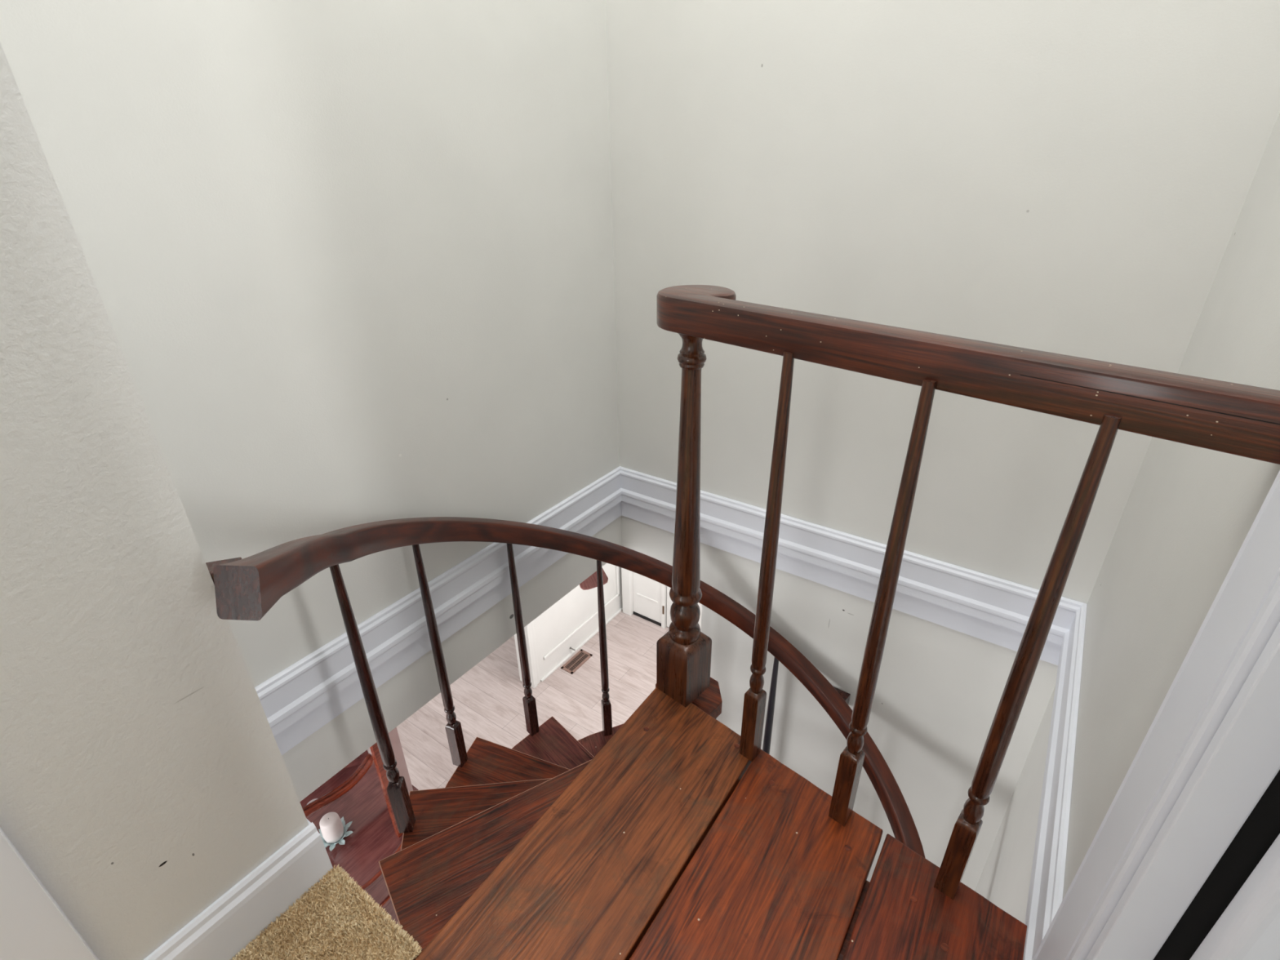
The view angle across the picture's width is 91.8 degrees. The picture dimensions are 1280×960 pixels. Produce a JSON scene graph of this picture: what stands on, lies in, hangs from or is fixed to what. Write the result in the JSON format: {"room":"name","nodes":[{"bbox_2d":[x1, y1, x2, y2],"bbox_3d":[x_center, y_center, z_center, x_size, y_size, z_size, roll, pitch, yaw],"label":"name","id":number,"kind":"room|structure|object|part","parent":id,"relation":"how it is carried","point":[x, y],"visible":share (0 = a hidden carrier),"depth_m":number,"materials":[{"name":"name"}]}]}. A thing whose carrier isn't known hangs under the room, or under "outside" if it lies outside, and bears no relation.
{"room":"spiral staircase landing","nodes":[
{"label":"spiral staircase landing","id":0,"kind":"room"},
{"bbox_2d":[0,41,308,959],"bbox_3d":[-1.591,-0.410,-0.588,0.445,3.600,2.835,17,32,31],"label":"wall","id":1,"kind":"structure","parent":0,"point":[144,775],"depth_m":0.76,"materials":[{"name":"paint"}]},
{"bbox_2d":[0,826,99,959],"bbox_3d":[-1.037,0.044,0.106,0.059,2.150,0.960,17,32,31],"label":"door","id":2,"kind":"structure","parent":1,"relation":"in","point":[33,926],"depth_m":0.76,"materials":[{"name":"white paint"}]},
{"bbox_2d":[143,822,333,959],"bbox_3d":[-0.653,0.716,1.010,0.016,0.127,0.291,17,32,31],"label":"baseboard","id":3,"kind":"structure","parent":1,"relation":"attached to","point":[226,926],"depth_m":1.02,"materials":[{"name":"white paint"}]},
{"bbox_2d":[0,0,622,801],"bbox_3d":[-0.577,-1.167,1.211,0.110,3.897,1.760,17,32,31],"label":"wall","id":4,"kind":"structure","parent":0,"point":[350,263],"depth_m":1.38,"materials":[{"name":"paint"}]},
{"bbox_2d":[396,609,668,790],"bbox_3d":[-1.640,2.660,3.405,5.533,0.080,7.100,17,32,31],"label":"floor","id":5,"kind":"structure","parent":0,"point":[488,703],"depth_m":5.03,"materials":[{"name":"wood"}]},
{"bbox_2d":[299,726,418,924],"bbox_3d":[-1.515,1.788,3.076,0.683,1.770,0.821,17,32,31],"label":"dresser","id":6,"kind":"object","parent":5,"relation":"on","point":[357,793],"visible":0.2,"depth_m":3.07,"materials":[{"name":"brown wood"}]},
{"bbox_2d":[318,816,352,851],"bbox_3d":[-1.507,1.753,3.060,0.176,0.045,0.178,17,32,31],"label":"candle holder","id":7,"kind":"object","parent":6,"relation":"on","point":[341,841],"visible":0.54,"depth_m":3.05,"materials":[{"name":"teal glass"}]},
{"bbox_2d":[319,812,343,843],"bbox_3d":[-1.510,1.701,3.035,0.094,0.141,0.094,17,32,31],"label":"candle","id":8,"kind":"object","parent":7,"relation":"in","point":[331,827],"visible":1,"depth_m":3.00,"materials":[{"name":"beige wax"}]},
{"bbox_3d":[-1.493,1.782,3.007,0.026,0.025,0.054,-8,28,-13],"label":"glass","id":9,"kind":"part","parent":7,"relation":"part of","materials":[{"name":"teal glass"}]},
{"bbox_3d":[-1.457,1.770,3.030,0.054,0.025,0.026,17,32,31],"label":"glass","id":10,"kind":"part","parent":7,"relation":"part of","materials":[{"name":"teal glass"}]},
{"bbox_3d":[-1.446,1.751,3.067,0.054,0.025,0.026,-3,27,-4],"label":"glass","id":11,"kind":"part","parent":7,"relation":"part of","materials":[{"name":"teal glass"}]},
{"bbox_3d":[-1.465,1.734,3.102,0.026,0.025,0.054,24,36,39],"label":"glass","id":12,"kind":"part","parent":7,"relation":"part of","materials":[{"name":"teal glass"}]},
{"bbox_2d":[299,747,373,817],"bbox_3d":[-1.560,1.367,2.912,0.048,0.870,0.683,17,32,31],"label":"mirror","id":13,"kind":"object","parent":6,"relation":"on","point":[347,778],"depth_m":3.12,"materials":[{"name":"brown wood"}]},
{"bbox_3d":[-1.336,1.894,2.854,0.087,0.022,0.628,21,34,36],"label":"edge moulding","id":14,"kind":"part","parent":6,"relation":"part of","materials":[{"name":"brown wood"}]},
{"bbox_3d":[-1.355,2.110,2.978,0.069,0.012,0.576,22,34,37],"label":"drawer moulding","id":15,"kind":"part","parent":6,"relation":"part of","materials":[{"name":"brown wood"}]},
{"bbox_3d":[-1.201,1.377,2.893,0.033,0.860,0.035,17,32,31],"label":"wing post","id":16,"kind":"part","parent":6,"relation":"part of","materials":[{"name":"brown wood"}]},
{"bbox_3d":[-1.200,1.326,2.995,0.016,0.860,0.200,-2,27,-3],"label":"wing panel","id":17,"kind":"part","parent":6,"relation":"part of","materials":[{"name":"brown wood"}]},
{"bbox_2d":[378,676,722,951],"bbox_3d":[0.119,1.740,2.139,1.457,2.663,1.468,17,32,31],"label":"spiral staircase","id":18,"kind":"structure","parent":5,"relation":"on","point":[463,830],"depth_m":1.47,"materials":[{"name":"brown wood"}]},
{"bbox_2d":[205,516,925,857],"bbox_3d":[0.116,1.328,1.937,1.470,3.220,1.546,17,32,31],"label":"curved railing","id":19,"kind":"object","parent":18,"relation":"on","point":[246,588],"visible":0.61,"depth_m":1.78,"materials":[{"name":"brown wood"}]},
{"bbox_2d":[414,687,1026,959],"bbox_3d":[0.095,0.839,0.986,0.818,0.091,1.026,17,32,31],"label":"stair landing","id":20,"kind":"structure","parent":18,"relation":"attached to","point":[671,843],"depth_m":1.12,"materials":[{"name":"brown wood"}]},
{"bbox_2d":[656,284,1279,899],"bbox_3d":[0.396,0.220,1.054,0.144,0.948,1.001,-23,34,-37],"label":"guard railing","id":21,"kind":"object","parent":20,"relation":"on","point":[1240,420],"visible":1,"depth_m":0.90,"materials":[{"name":"brown wood"}]},
{"bbox_3d":[0.102,0.115,1.333,0.093,0.890,0.093,22,35,38],"label":"newel post","id":22,"kind":"part","parent":21,"relation":"part of","materials":[{"name":"brown wood"}]},
{"bbox_3d":[0.416,-0.182,0.880,0.998,0.075,0.144,22,35,38],"label":"handrail","id":23,"kind":"part","parent":21,"relation":"part of","materials":[{"name":"brown wood"}]},
{"bbox_2d":[560,648,592,674],"bbox_3d":[-0.551,1.583,5.410,0.130,0.007,0.280,17,32,31],"label":"floor vent","id":24,"kind":"object","parent":5,"relation":"in","point":[581,656],"visible":1,"depth_m":5.41,"materials":[{"name":"brown metal"}]},
{"bbox_2d":[564,652,587,671],"bbox_3d":[-0.551,1.583,5.410,0.086,0.005,0.236,17,32,31],"label":"grille","id":25,"kind":"object","parent":24,"relation":"attached to","point":[579,659],"depth_m":5.40,"materials":[{"name":"brown metal"}]},
{"bbox_2d":[533,563,622,681],"bbox_3d":[-0.562,0.386,5.123,0.110,2.403,1.190,17,32,31],"label":"wall panel","id":26,"kind":"object","parent":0,"point":[553,625],"visible":0.21,"depth_m":5.36,"materials":[{"name":"paint"}]},
{"bbox_2d":[514,620,539,688],"bbox_3d":[-0.935,0.622,4.666,0.165,2.403,0.080,17,32,31],"label":"trim","id":27,"kind":"structure","parent":26,"relation":"attached to","point":[529,628],"depth_m":5.02,"materials":[{"name":"paint"}]},
{"bbox_2d":[543,565,619,659],"bbox_3d":[-0.502,1.008,5.396,0.018,0.655,1.050,17,32,31],"label":"trim","id":28,"kind":"structure","parent":26,"relation":"attached to","point":[617,595],"depth_m":5.55,"materials":[{"name":"paint"}]},
{"bbox_2d":[540,606,622,681],"bbox_3d":[-0.484,1.466,5.625,0.040,0.020,1.180,17,32,31],"label":"baseboard","id":29,"kind":"structure","parent":26,"relation":"attached to","point":[617,612],"depth_m":5.54,"materials":[{"name":"paint"}]},
{"bbox_2d":[605,0,1279,890],"bbox_3d":[0.633,-0.183,1.897,1.663,6.300,0.120,17,32,31],"label":"wall","id":30,"kind":"structure","parent":0,"point":[1074,178],"depth_m":1.63,"materials":[{"name":"paint"}]},
{"bbox_2d":[254,466,1087,959],"bbox_3d":[0.122,0.521,1.536,1.542,0.220,1.519,17,32,31],"label":"trim","id":31,"kind":"structure","parent":30,"relation":"attached to","point":[304,696],"depth_m":1.81,"materials":[{"name":"white paint"}]},
{"bbox_2d":[974,111,1279,924],"bbox_3d":[-0.009,0.851,-0.132,0.118,6.300,4.355,17,32,31],"label":"wall","id":32,"kind":"structure","parent":0,"point":[1189,510],"depth_m":1.02,"materials":[{"name":"paint"}]},
{"bbox_2d":[1032,470,1279,959],"bbox_3d":[0.626,-0.016,0.138,0.491,2.190,0.628,17,32,31],"label":"door frame","id":33,"kind":"structure","parent":32,"relation":"in","point":[1183,863],"depth_m":0.62,"materials":[{"name":"white paint"}]},
{"bbox_3d":[0.304,0.258,5.353,5.533,2.403,0.230,17,32,31],"label":"wall","id":34,"kind":"structure","parent":0,"visible":0},
{"bbox_2d":[621,568,702,631],"bbox_3d":[0.186,0.440,5.333,0.850,2.100,0.070,17,32,31],"label":"door","id":35,"kind":"structure","parent":34,"relation":"in","point":[645,597],"depth_m":5.78,"materials":[{"name":"paint"}]},
{"bbox_3d":[-0.122,0.346,5.526,0.100,2.100,0.070,17,32,31],"label":"casing","id":36,"kind":"part","parent":35,"relation":"part of","materials":[{"name":"paint"}]},
{"bbox_3d":[-1.669,0.470,2.299,5.533,0.060,7.100,17,32,31],"label":"ceiling","id":37,"kind":"structure","parent":0,"visible":0},
{"bbox_2d":[579,567,608,590],"bbox_3d":[-0.430,0.096,3.377,1.192,0.313,1.237,17,32,31],"label":"ceiling fan","id":38,"kind":"object","parent":37,"relation":"hanging from","point":[590,582],"visible":0.02,"depth_m":2.89,"materials":[{"name":"wood"}]},
{"bbox_3d":[-1.163,1.459,0.040,1.653,0.241,2.833,17,32,31],"label":"floor","id":39,"kind":"structure","parent":0,"visible":0},
{"bbox_2d":[229,864,422,959],"bbox_3d":[-0.922,1.397,-0.153,1.086,0.066,2.832,17,32,31],"label":"carpet","id":40,"kind":"object","parent":39,"relation":"on","point":[335,919],"visible":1,"depth_m":1.04,"materials":[{"name":"beige carpet"}]}
]}

